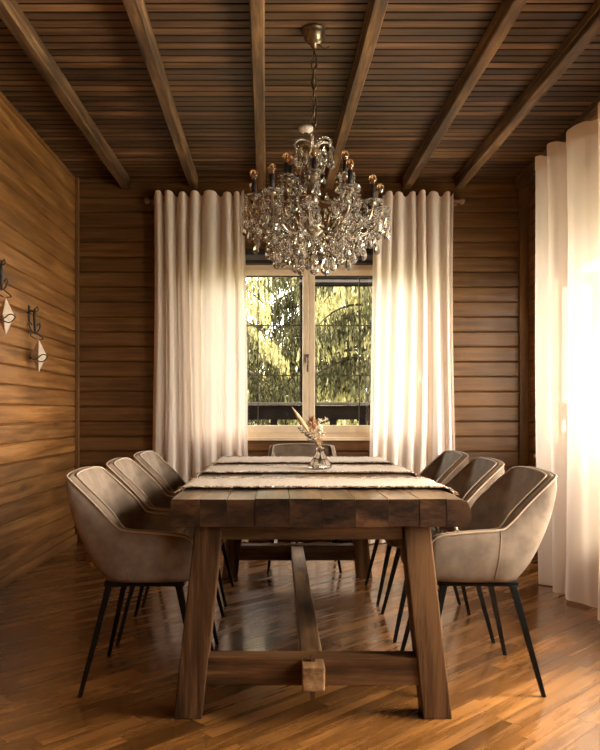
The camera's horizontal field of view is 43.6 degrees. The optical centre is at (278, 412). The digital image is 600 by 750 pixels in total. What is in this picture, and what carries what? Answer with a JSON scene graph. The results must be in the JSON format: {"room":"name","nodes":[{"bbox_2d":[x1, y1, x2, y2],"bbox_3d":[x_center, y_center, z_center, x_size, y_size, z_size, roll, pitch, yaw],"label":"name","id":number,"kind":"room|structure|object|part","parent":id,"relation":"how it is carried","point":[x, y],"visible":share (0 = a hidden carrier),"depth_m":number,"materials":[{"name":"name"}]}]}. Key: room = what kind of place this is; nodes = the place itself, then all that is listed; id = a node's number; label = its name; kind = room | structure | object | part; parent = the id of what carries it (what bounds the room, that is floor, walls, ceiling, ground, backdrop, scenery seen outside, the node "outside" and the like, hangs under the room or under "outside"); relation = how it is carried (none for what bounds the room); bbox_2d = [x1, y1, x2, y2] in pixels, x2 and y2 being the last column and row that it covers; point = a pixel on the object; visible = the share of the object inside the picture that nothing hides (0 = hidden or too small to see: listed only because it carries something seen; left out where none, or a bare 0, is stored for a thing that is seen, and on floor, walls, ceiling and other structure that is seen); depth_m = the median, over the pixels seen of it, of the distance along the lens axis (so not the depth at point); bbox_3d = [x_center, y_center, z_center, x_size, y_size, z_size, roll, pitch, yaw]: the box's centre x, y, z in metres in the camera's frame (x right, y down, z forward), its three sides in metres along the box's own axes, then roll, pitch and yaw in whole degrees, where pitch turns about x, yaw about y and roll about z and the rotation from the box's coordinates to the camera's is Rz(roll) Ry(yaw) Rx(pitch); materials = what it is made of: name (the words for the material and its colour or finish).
{"room":"dining room","nodes":[
{"label":"dining room","id":0,"kind":"room"},
{"bbox_2d":[0,91,74,577],"bbox_3d":[-1.740,-0.466,2.215,0.161,3.025,7.830,0,0,0],"label":"wall","id":1,"kind":"structure","parent":0,"point":[37,190],"depth_m":5.07,"materials":[{"name":"brown wood"}]},
{"bbox_2d":[0,259,15,334],"bbox_3d":[-1.593,-0.680,4.352,0.108,0.446,0.130,0,0,-37],"label":"wall ornament","id":2,"kind":"object","parent":1,"relation":"attached to","point":[7,315],"visible":1,"depth_m":4.36,"materials":[{"name":"ceramic"}]},
{"bbox_2d":[28,305,47,371],"bbox_3d":[-1.597,-0.492,4.961,0.117,0.441,0.129,0,0,-24],"label":"wall ornament","id":3,"kind":"object","parent":1,"relation":"attached to","point":[38,355],"visible":1,"depth_m":4.96,"materials":[{"name":"ceramic"}]},
{"bbox_2d":[0,534,76,589],"bbox_3d":[-1.651,1.014,2.205,0.018,0.065,7.810,0,0,0],"label":"baseboard","id":4,"kind":"structure","parent":1,"relation":"attached to","point":[14,575],"depth_m":5.06,"materials":[{"name":"brown wood"}]},
{"bbox_2d":[74,178,518,540],"bbox_3d":[0.185,-0.466,6.210,4.010,3.025,0.161,0,0,0],"label":"wall","id":5,"kind":"structure","parent":0,"point":[117,249],"depth_m":6.13,"materials":[{"name":"brown wood"}]},
{"bbox_2d":[75,177,78,533],"bbox_3d":[-1.645,-0.468,6.115,0.030,2.900,0.030,0,0,0],"label":"trim","id":6,"kind":"structure","parent":5,"relation":"attached to","point":[76,178],"depth_m":6.10,"materials":[{"name":"brown wood"}]},
{"bbox_2d":[78,534,351,540],"bbox_3d":[0.185,1.014,6.121,3.650,0.065,0.018,0,0,0],"label":"baseboard","id":7,"kind":"structure","parent":5,"relation":"attached to","point":[79,539],"depth_m":6.11,"materials":[{"name":"brown wood"}]},
{"bbox_2d":[143,197,464,205],"bbox_3d":[0.205,-1.718,6.085,2.606,0.060,0.085,0,0,0],"label":"curtain rod","id":8,"kind":"object","parent":5,"relation":"attached to","point":[146,200],"visible":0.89,"depth_m":6.06,"materials":[{"name":"brown wood"}]},
{"bbox_2d":[153,190,247,541],"bbox_3d":[-0.632,-0.368,6.025,0.778,2.818,0.136,0,0,0],"label":"curtain","id":9,"kind":"object","parent":8,"relation":"hanging from","point":[200,406],"visible":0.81,"depth_m":6.00,"materials":[{"name":"white fabric"}]},
{"bbox_2d":[368,190,454,543],"bbox_3d":[1.067,-0.368,6.030,0.739,2.819,0.146,0,0,0],"label":"curtain","id":10,"kind":"object","parent":8,"relation":"hanging from","point":[412,421],"visible":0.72,"depth_m":6.00,"materials":[{"name":"white fabric"}]},
{"bbox_2d":[245,249,372,263],"bbox_3d":[0.265,-1.278,6.122,2.290,0.121,0.056,0,0,0],"label":"trim","id":11,"kind":"structure","parent":5,"relation":"attached to","point":[250,257],"depth_m":6.10,"materials":[{"name":"brown wood"}]},
{"bbox_3d":[0.265,-1.266,6.097,2.250,0.042,0.006,0,0,0],"label":"rail","id":12,"kind":"part","parent":11,"relation":"part of","materials":[{"name":"brown wood"}]},
{"bbox_2d":[246,265,372,440],"bbox_3d":[0.265,-0.495,6.162,2.150,1.439,0.156,0,0,0],"label":"window","id":13,"kind":"structure","parent":5,"relation":"in","point":[258,432],"depth_m":6.14,"materials":[{"name":"beige paint"}]},
{"bbox_3d":[-0.238,-0.506,6.173,0.963,1.341,0.063,0,0,0],"label":"sash","id":14,"kind":"part","parent":13,"relation":"part of","materials":[{"name":"beige paint"}]},
{"bbox_3d":[0.231,-0.406,6.114,0.028,0.150,0.060,0,0,0],"label":"handle","id":15,"kind":"part","parent":13,"relation":"part of","materials":[{"name":"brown metal"}]},
{"bbox_3d":[0.265,0.211,6.122,2.150,0.026,0.075,0,0,0],"label":"sill","id":16,"kind":"part","parent":13,"relation":"part of","materials":[{"name":"beige paint"}]},
{"bbox_3d":[0.748,-0.506,6.173,1.004,1.341,0.063,0,0,0],"label":"sash","id":17,"kind":"part","parent":13,"relation":"part of","materials":[{"name":"beige paint"}]},
{"bbox_2d":[519,184,528,465],"bbox_3d":[1.995,-0.468,6.112,0.070,2.900,0.035,0,0,0],"label":"trim","id":18,"kind":"structure","parent":5,"relation":"attached to","point":[523,192],"depth_m":6.10,"materials":[{"name":"brown wood"}]},
{"bbox_2d":[0,0,599,188],"bbox_3d":[0.185,-1.974,2.215,4.010,0.289,8.150,0,0,0],"label":"ceiling","id":19,"kind":"structure","parent":0,"point":[121,90],"depth_m":4.33,"materials":[{"name":"brown wood"}]},
{"bbox_2d":[299,124,312,134],"bbox_3d":[0.182,-1.895,5.030,0.100,0.046,0.100,0,0,0],"label":"smoke detector","id":20,"kind":"object","parent":19,"relation":"attached to","point":[305,129],"visible":0.98,"depth_m":5.00,"materials":[{"name":"white plastic"}]},
{"bbox_2d":[242,23,391,275],"bbox_3d":[0.183,-1.303,3.770,0.687,1.230,0.701,0,0,30],"label":"chandelier","id":21,"kind":"object","parent":19,"relation":"hanging from","point":[279,249],"visible":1,"depth_m":3.66,"materials":[{"name":"clear glass"}]},
{"bbox_2d":[245,193,261,198],"bbox_3d":[-0.122,-1.055,3.654,0.094,0.012,0.089,0,0,0],"label":"drip tray","id":22,"kind":"object","parent":21,"relation":"on","point":[249,195],"depth_m":3.63,"materials":[{"name":"clear glass"}]},
{"bbox_3d":[-0.122,-1.160,3.654,0.041,0.053,0.040,0,0,0],"label":"bulb","id":23,"kind":"part","parent":21,"relation":"part of","materials":[{"name":"orange glass"}]},
{"bbox_2d":[262,187,281,192],"bbox_3d":[-0.033,-1.055,3.563,0.094,0.012,0.089,0,0,0],"label":"drip tray","id":24,"kind":"object","parent":21,"relation":"on","point":[265,189],"depth_m":3.53,"materials":[{"name":"clear glass"}]},
{"bbox_3d":[-0.033,-1.161,3.563,0.041,0.053,0.040,0,0,0],"label":"bulb","id":25,"kind":"part","parent":21,"relation":"part of","materials":[{"name":"orange glass"}]},
{"bbox_3d":[0.004,-0.949,3.780,0.283,0.151,0.009,0,0,10],"label":"arm","id":26,"kind":"part","parent":21,"relation":"part of","materials":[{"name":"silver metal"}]},
{"bbox_3d":[0.009,-0.956,3.696,0.285,0.166,0.009,0,0,-18],"label":"arm","id":27,"kind":"part","parent":21,"relation":"part of","materials":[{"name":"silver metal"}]},
{"bbox_2d":[277,173,295,179],"bbox_3d":[0.036,-1.154,3.670,0.094,0.012,0.089,0,0,0],"label":"drip tray","id":28,"kind":"object","parent":21,"relation":"on","point":[283,176],"depth_m":3.65,"materials":[{"name":"clear glass"}]},
{"bbox_3d":[0.036,-1.250,3.670,0.041,0.053,0.040,0,0,0],"label":"bulb","id":29,"kind":"part","parent":21,"relation":"part of","materials":[{"name":"orange glass"}]},
{"bbox_3d":[0.058,-0.956,3.644,0.191,0.167,0.173,0,0,0],"label":"arm","id":30,"kind":"part","parent":21,"relation":"part of","materials":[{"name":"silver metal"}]},
{"bbox_3d":[0.069,-0.950,3.887,0.009,0.153,0.283,0,0,-38],"label":"arm","id":31,"kind":"part","parent":21,"relation":"part of","materials":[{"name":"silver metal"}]},
{"bbox_3d":[0.096,-1.084,3.705,0.148,0.107,0.009,0,0,-30],"label":"arm","id":32,"kind":"part","parent":21,"relation":"part of","materials":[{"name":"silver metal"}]},
{"bbox_2d":[291,185,306,190],"bbox_3d":[0.100,-1.159,3.880,0.094,0.012,0.089,0,0,0],"label":"drip tray","id":33,"kind":"object","parent":21,"relation":"on","point":[301,186],"depth_m":3.87,"materials":[{"name":"clear glass"}]},
{"bbox_2d":[299,201,316,207],"bbox_3d":[0.133,-0.959,3.453,0.094,0.012,0.089,0,0,0],"label":"drip tray","id":34,"kind":"object","parent":21,"relation":"on","point":[307,204],"depth_m":3.43,"materials":[{"name":"clear glass"}]},
{"bbox_3d":[0.151,-0.940,3.584,0.009,0.135,0.272,0,0,8],"label":"arm","id":35,"kind":"part","parent":21,"relation":"part of","materials":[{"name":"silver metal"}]},
{"bbox_3d":[0.175,-1.582,3.750,0.027,0.482,0.027,0,0,-45],"label":"chain","id":36,"kind":"part","parent":21,"relation":"part of","materials":[{"name":"brown metal"}]},
{"bbox_2d":[305,168,323,174],"bbox_3d":[0.170,-1.154,3.600,0.094,0.012,0.089,0,0,0],"label":"drip tray","id":37,"kind":"object","parent":21,"relation":"on","point":[313,171],"depth_m":3.58,"materials":[{"name":"clear glass"}]},
{"bbox_3d":[0.170,-1.250,3.600,0.041,0.053,0.040,0,0,0],"label":"bulb","id":38,"kind":"part","parent":21,"relation":"part of","materials":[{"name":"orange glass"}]},
{"bbox_3d":[0.259,-1.087,3.698,0.163,0.113,0.009,0,0,32],"label":"arm","id":39,"kind":"part","parent":21,"relation":"part of","materials":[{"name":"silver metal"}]},
{"bbox_3d":[0.264,-0.956,3.613,0.009,0.166,0.263,0,0,-33],"label":"arm","id":40,"kind":"part","parent":21,"relation":"part of","materials":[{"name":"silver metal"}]},
{"bbox_3d":[0.294,-0.950,3.882,0.009,0.154,0.293,0,0,42],"label":"arm","id":41,"kind":"part","parent":21,"relation":"part of","materials":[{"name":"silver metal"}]},
{"bbox_3d":[0.323,-1.254,3.657,0.041,0.053,0.040,0,0,0],"label":"bulb","id":42,"kind":"part","parent":21,"relation":"part of","materials":[{"name":"orange glass"}]},
{"bbox_2d":[336,171,354,177],"bbox_3d":[0.323,-1.159,3.657,0.094,0.012,0.089,0,0,0],"label":"drip tray","id":43,"kind":"object","parent":21,"relation":"on","point":[343,174],"depth_m":3.64,"materials":[{"name":"clear glass"}]},
{"bbox_3d":[0.335,-0.947,3.707,0.268,0.148,0.009,0,0,15],"label":"arm","id":44,"kind":"part","parent":21,"relation":"part of","materials":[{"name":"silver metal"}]},
{"bbox_2d":[340,183,359,189],"bbox_3d":[0.333,-1.054,3.507,0.094,0.012,0.089,0,0,0],"label":"drip tray","id":45,"kind":"object","parent":21,"relation":"on","point":[349,186],"depth_m":3.48,"materials":[{"name":"clear glass"}]},
{"bbox_3d":[0.333,-1.160,3.507,0.041,0.053,0.040,0,0,0],"label":"bulb","id":46,"kind":"part","parent":21,"relation":"part of","materials":[{"name":"orange glass"}]},
{"bbox_3d":[0.364,-0.947,3.790,0.323,0.148,0.009,0,0,-12],"label":"arm","id":47,"kind":"part","parent":21,"relation":"part of","materials":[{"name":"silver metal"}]},
{"bbox_3d":[0.460,-1.141,3.674,0.041,0.053,0.040,0,0,0],"label":"bulb","id":48,"kind":"part","parent":21,"relation":"part of","materials":[{"name":"orange glass"}]},
{"bbox_2d":[365,198,381,203],"bbox_3d":[0.460,-1.036,3.674,0.094,0.012,0.089,0,0,0],"label":"drip tray","id":49,"kind":"object","parent":21,"relation":"on","point":[369,200],"depth_m":3.65,"materials":[{"name":"clear glass"}]},
{"bbox_3d":[0.517,-1.142,3.823,0.041,0.053,0.040,0,0,0],"label":"bulb","id":50,"kind":"part","parent":21,"relation":"part of","materials":[{"name":"orange glass"}]},
{"bbox_2d":[373,206,389,211],"bbox_3d":[0.517,-1.036,3.823,0.094,0.012,0.089,0,0,0],"label":"drip tray","id":51,"kind":"object","parent":21,"relation":"on","point":[385,208],"depth_m":3.79,"materials":[{"name":"clear glass"}]},
{"bbox_2d":[0,541,599,749],"bbox_3d":[0.185,1.127,2.215,4.010,0.160,8.150,0,0,0],"label":"floor","id":52,"kind":"structure","parent":0,"point":[48,615],"depth_m":3.10,"materials":[{"name":"brown wood"}]},
{"bbox_2d":[66,466,213,697],"bbox_3d":[-0.530,0.632,3.000,0.536,0.829,0.532,0,0,0],"label":"dining chair","id":53,"kind":"object","parent":52,"relation":"on","point":[130,545],"visible":0.86,"depth_m":2.76,"materials":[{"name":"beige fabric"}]},
{"bbox_3d":[-0.684,0.847,2.797,0.140,0.400,0.035,0,0,-28],"label":"leg","id":54,"kind":"part","parent":53,"relation":"part of","materials":[{"name":"black metal"}]},
{"bbox_3d":[-0.684,0.847,3.203,0.140,0.400,0.035,0,0,28],"label":"leg","id":55,"kind":"part","parent":53,"relation":"part of","materials":[{"name":"black metal"}]},
{"bbox_3d":[-0.507,0.643,3.000,0.300,0.020,0.380,0,0,0],"label":"frame","id":56,"kind":"part","parent":53,"relation":"part of","materials":[{"name":"black metal"}]},
{"bbox_3d":[-0.332,0.847,2.797,0.136,0.400,0.035,0,0,29],"label":"leg","id":57,"kind":"part","parent":53,"relation":"part of","materials":[{"name":"black metal"}]},
{"bbox_2d":[106,457,223,645],"bbox_3d":[-0.530,0.632,3.624,0.536,0.829,0.532,0,0,-1],"label":"dining chair","id":58,"kind":"object","parent":52,"relation":"on","point":[149,493],"visible":0.38,"depth_m":3.65,"materials":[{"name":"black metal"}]},
{"bbox_3d":[-0.680,0.847,3.418,0.140,0.400,0.035,0,0,-29],"label":"leg","id":59,"kind":"part","parent":58,"relation":"part of","materials":[{"name":"black metal"}]},
{"bbox_3d":[-0.688,0.847,3.824,0.140,0.400,0.035,0,0,27],"label":"leg","id":60,"kind":"part","parent":58,"relation":"part of","materials":[{"name":"black metal"}]},
{"bbox_3d":[-0.328,0.847,3.425,0.136,0.400,0.035,0,0,28],"label":"leg","id":61,"kind":"part","parent":58,"relation":"part of","materials":[{"name":"black metal"}]},
{"bbox_3d":[-0.336,0.847,3.831,0.136,0.400,0.035,0,0,-30],"label":"leg","id":62,"kind":"part","parent":58,"relation":"part of","materials":[{"name":"black metal"}]},
{"bbox_2d":[133,450,233,606],"bbox_3d":[-0.528,0.632,4.291,0.536,0.829,0.532,0,0,1],"label":"dining chair","id":63,"kind":"object","parent":52,"relation":"on","point":[169,480],"visible":0.34,"depth_m":4.33,"materials":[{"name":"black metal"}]},
{"bbox_3d":[-0.686,0.847,4.091,0.140,0.400,0.035,0,0,-27],"label":"leg","id":64,"kind":"part","parent":63,"relation":"part of","materials":[{"name":"black metal"}]},
{"bbox_3d":[-0.334,0.847,4.084,0.136,0.400,0.035,0,0,30],"label":"leg","id":65,"kind":"part","parent":63,"relation":"part of","materials":[{"name":"black metal"}]},
{"bbox_3d":[-0.326,0.847,4.489,0.136,0.400,0.035,0,0,-28],"label":"leg","id":66,"kind":"part","parent":63,"relation":"part of","materials":[{"name":"black metal"}]},
{"bbox_2d":[267,443,341,572],"bbox_3d":[0.165,0.632,5.148,0.532,0.829,0.536,0,0,0],"label":"dining chair","id":67,"kind":"object","parent":52,"relation":"on","point":[291,449],"visible":0.12,"depth_m":5.36,"materials":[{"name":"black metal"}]},
{"bbox_3d":[-0.040,0.847,4.951,0.081,0.400,0.113,0,0,0],"label":"leg","id":68,"kind":"part","parent":67,"relation":"part of","materials":[{"name":"black metal"}]},
{"bbox_3d":[0.368,0.847,4.950,0.035,0.400,0.136,0,0,-29],"label":"leg","id":69,"kind":"part","parent":67,"relation":"part of","materials":[{"name":"black metal"}]},
{"bbox_2d":[170,463,471,718],"bbox_3d":[0.140,0.666,3.695,1.015,0.761,2.420,0,0,0],"label":"dining table","id":70,"kind":"object","parent":52,"relation":"on","point":[361,515],"visible":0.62,"depth_m":2.56,"materials":[{"name":"brown wood"}]},
{"bbox_3d":[-0.278,0.714,2.610,0.168,0.667,0.096,0,0,0],"label":"leg","id":71,"kind":"part","parent":70,"relation":"part of","materials":[{"name":"brown wood"}]},
{"bbox_3d":[-0.278,0.714,4.790,0.168,0.667,0.096,0,0,0],"label":"leg","id":72,"kind":"part","parent":70,"relation":"part of","materials":[{"name":"brown wood"}]},
{"bbox_2d":[211,456,394,465],"bbox_3d":[0.140,0.338,4.470,1.075,0.134,0.545,0,0,0],"label":"table runner","id":73,"kind":"object","parent":70,"relation":"on","point":[229,459],"visible":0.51,"depth_m":4.46,"materials":[{"name":"beige fabric"}]},
{"bbox_2d":[197,464,419,476],"bbox_3d":[0.141,0.343,3.735,1.075,0.144,0.475,0,0,0],"label":"table runner","id":74,"kind":"object","parent":70,"relation":"on","point":[224,468],"visible":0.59,"depth_m":3.67,"materials":[{"name":"beige fabric"}]},
{"bbox_2d":[308,447,331,468],"bbox_3d":[0.203,0.222,3.700,0.120,0.104,0.114,0,0,-11],"label":"vase","id":75,"kind":"object","parent":74,"relation":"on","point":[320,460],"visible":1,"depth_m":3.67,"materials":[{"name":"clear glass"}]},
{"bbox_2d":[292,407,318,445],"bbox_3d":[0.140,0.112,3.681,0.161,0.284,0.009,0,0,-15],"label":"dried leaf","id":76,"kind":"object","parent":75,"relation":"in","point":[298,416],"visible":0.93,"depth_m":3.67,"materials":[{"name":"beige plant"}]},
{"bbox_3d":[0.105,0.032,3.673,0.089,0.125,0.006,0,0,-13],"label":"blade","id":77,"kind":"part","parent":76,"relation":"part of","materials":[{"name":"beige plant"}]},
{"bbox_2d":[298,427,321,444],"bbox_3d":[0.155,0.151,3.697,0.126,0.206,0.035,0,0,0],"label":"sprig","id":78,"kind":"object","parent":75,"relation":"in","point":[306,435],"visible":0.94,"depth_m":3.69,"materials":[{"name":"brown plant"}]},
{"bbox_2d":[307,416,317,440],"bbox_3d":[0.170,0.132,3.701,0.076,0.244,0.060,0,0,-41],"label":"dried flower","id":79,"kind":"object","parent":75,"relation":"in","point":[311,423],"visible":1,"depth_m":3.69,"materials":[{"name":"beige plant"}]},
{"bbox_2d":[311,417,327,447],"bbox_3d":[0.202,0.136,3.702,0.078,0.236,0.082,0,0,17],"label":"dried flower","id":80,"kind":"object","parent":75,"relation":"in","point":[319,431],"visible":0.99,"depth_m":3.69,"materials":[{"name":"beige plant"}]},
{"bbox_3d":[0.201,0.143,3.703,0.062,0.222,0.051,0,0,0],"label":"stem","id":81,"kind":"part","parent":80,"relation":"part of","materials":[{"name":"beige plant"}]},
{"bbox_2d":[173,477,458,534],"bbox_3d":[0.140,0.389,3.001,1.075,0.236,0.423,0,0,0],"label":"table runner","id":82,"kind":"object","parent":70,"relation":"on","point":[204,482],"visible":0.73,"depth_m":2.98,"materials":[{"name":"beige fabric"}]},
{"bbox_3d":[0.507,0.714,4.790,0.168,0.667,0.096,0,0,0],"label":"leg","id":83,"kind":"part","parent":70,"relation":"part of","materials":[{"name":"brown wood"}]},
{"bbox_3d":[0.507,0.714,2.610,0.168,0.667,0.096,0,0,0],"label":"leg","id":84,"kind":"part","parent":70,"relation":"part of","materials":[{"name":"brown wood"}]},
{"bbox_2d":[364,450,468,604],"bbox_3d":[0.778,0.632,4.331,0.536,0.829,0.532,0,0,-1],"label":"dining chair","id":85,"kind":"object","parent":52,"relation":"on","point":[448,463],"visible":0.25,"depth_m":4.27,"materials":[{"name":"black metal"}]},
{"bbox_3d":[0.576,0.847,4.529,0.136,0.400,0.035,0,0,28],"label":"leg","id":86,"kind":"part","parent":85,"relation":"part of","materials":[{"name":"black metal"}]},
{"bbox_3d":[0.584,0.847,4.124,0.136,0.400,0.035,0,0,-30],"label":"leg","id":87,"kind":"part","parent":85,"relation":"part of","materials":[{"name":"black metal"}]},
{"bbox_3d":[0.936,0.847,4.131,0.140,0.400,0.035,0,0,27],"label":"leg","id":88,"kind":"part","parent":85,"relation":"part of","materials":[{"name":"black metal"}]},
{"bbox_2d":[381,457,504,642],"bbox_3d":[0.778,0.632,3.659,0.536,0.829,0.532,0,0,1],"label":"dining chair","id":89,"kind":"object","parent":52,"relation":"on","point":[480,473],"visible":0.2,"depth_m":3.55,"materials":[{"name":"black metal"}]},
{"bbox_2d":[385,540,395,546],"bbox_3d":[0.698,0.589,3.661,0.376,0.072,0.410,0,0,1],"label":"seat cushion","id":90,"kind":"object","parent":89,"relation":"on","point":[391,542],"depth_m":3.49,"materials":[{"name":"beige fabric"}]},
{"bbox_3d":[0.584,0.847,3.866,0.136,0.400,0.035,0,0,30],"label":"leg","id":91,"kind":"part","parent":89,"relation":"part of","materials":[{"name":"black metal"}]},
{"bbox_3d":[0.576,0.847,3.461,0.136,0.400,0.035,0,0,-28],"label":"leg","id":92,"kind":"part","parent":89,"relation":"part of","materials":[{"name":"black metal"}]},
{"bbox_3d":[0.936,0.847,3.859,0.140,0.400,0.035,0,0,-27],"label":"leg","id":93,"kind":"part","parent":89,"relation":"part of","materials":[{"name":"black metal"}]},
{"bbox_3d":[0.928,0.847,3.453,0.140,0.400,0.035,0,0,29],"label":"leg","id":94,"kind":"part","parent":89,"relation":"part of","materials":[{"name":"black metal"}]},
{"bbox_2d":[400,466,556,696],"bbox_3d":[0.773,0.632,3.005,0.536,0.829,0.532,0,0,0],"label":"dining chair","id":95,"kind":"object","parent":52,"relation":"on","point":[509,522],"visible":0.7,"depth_m":2.76,"materials":[{"name":"beige leather"}]},
{"bbox_3d":[0.575,0.847,3.208,0.136,0.400,0.035,0,0,29],"label":"leg","id":96,"kind":"part","parent":95,"relation":"part of","materials":[{"name":"black metal"}]},
{"bbox_3d":[0.575,0.847,2.802,0.136,0.400,0.035,0,0,-29],"label":"leg","id":97,"kind":"part","parent":95,"relation":"part of","materials":[{"name":"black metal"}]},
{"bbox_3d":[0.750,0.643,3.005,0.300,0.020,0.380,0,0,0],"label":"frame","id":98,"kind":"part","parent":95,"relation":"part of","materials":[{"name":"black metal"}]},
{"bbox_3d":[0.927,0.847,3.208,0.140,0.400,0.035,0,0,-28],"label":"leg","id":99,"kind":"part","parent":95,"relation":"part of","materials":[{"name":"black metal"}]},
{"bbox_3d":[0.927,0.847,2.802,0.140,0.400,0.035,0,0,28],"label":"leg","id":100,"kind":"part","parent":95,"relation":"part of","materials":[{"name":"black metal"}]},
{"bbox_2d":[529,179,535,466],"bbox_3d":[2.110,-0.466,2.215,0.161,3.025,7.830,0,0,0],"label":"wall","id":101,"kind":"structure","parent":0,"point":[532,420],"depth_m":6.02,"materials":[{"name":"brown wood"}]},
{"bbox_3d":[1.864,-1.513,3.880,0.327,0.060,1.580,0,0,0],"label":"curtain rod","id":102,"kind":"object","parent":101,"relation":"attached to","visible":0},
{"bbox_2d":[535,101,599,620],"bbox_3d":[1.689,-0.266,3.880,0.193,2.614,1.449,0,0,-4],"label":"curtain","id":103,"kind":"object","parent":102,"relation":"hanging from","point":[567,179],"visible":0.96,"depth_m":4.10,"materials":[{"name":"white fabric"}]},
{"label":"outside","id":104,"kind":"structure","parent":0,"visible":0},
{"bbox_3d":[0.000,1.607,20.000,60.000,0.120,80.000,0,0,0],"label":"ground","id":105,"kind":"structure","parent":104,"visible":0},
{"bbox_2d":[246,277,299,424],"bbox_3d":[-1.373,-0.784,11.639,3.858,6.368,3.988,0,0,0],"label":"conifer tree","id":106,"kind":"object","parent":105,"relation":"on","point":[266,390],"visible":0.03,"depth_m":11.32,"materials":[{"name":"green plant"}]},
{"bbox_2d":[246,277,368,424],"bbox_3d":[0.724,-1.615,15.247,4.898,8.477,5.179,0,0,39],"label":"conifer tree","id":107,"kind":"object","parent":105,"relation":"on","point":[291,343],"visible":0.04,"depth_m":14.55,"materials":[{"name":"green plant"}]},
{"bbox_2d":[262,277,371,424],"bbox_3d":[1.473,-1.051,10.505,3.671,6.805,3.881,0,0,18],"label":"outdoor background","id":108,"kind":"object","parent":105,"relation":"on","point":[341,362],"visible":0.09,"depth_m":10.18,"materials":[{"name":"green plant"}]},
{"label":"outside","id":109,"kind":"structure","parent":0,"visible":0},
{"bbox_3d":[0.400,1.167,7.100,6.000,0.160,1.600,0,0,0],"label":"terrace slab","id":110,"kind":"object","parent":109,"visible":0},
{"bbox_2d":[247,402,370,424],"bbox_3d":[0.400,0.489,7.600,5.800,1.195,0.060,0,0,0],"label":"balcony railing","id":111,"kind":"object","parent":110,"relation":"on","point":[273,413],"visible":0.06,"depth_m":7.59,"materials":[{"name":"black metal"}]},
{"bbox_3d":[0.400,-0.093,7.600,5.800,0.030,0.060,0,0,0],"label":"rail","id":112,"kind":"part","parent":111,"relation":"part of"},
{"bbox_2d":[299,277,372,405],"bbox_3d":[1.780,-0.178,7.745,3.140,2.530,0.150,0,0,0],"label":"beam","id":113,"kind":"structure","parent":110,"relation":"on","point":[319,281],"depth_m":7.68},
{"bbox_3d":[0.250,-0.178,7.795,0.060,2.530,0.050,0,0,0],"label":"post","id":114,"kind":"part","parent":113,"relation":"part of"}
]}

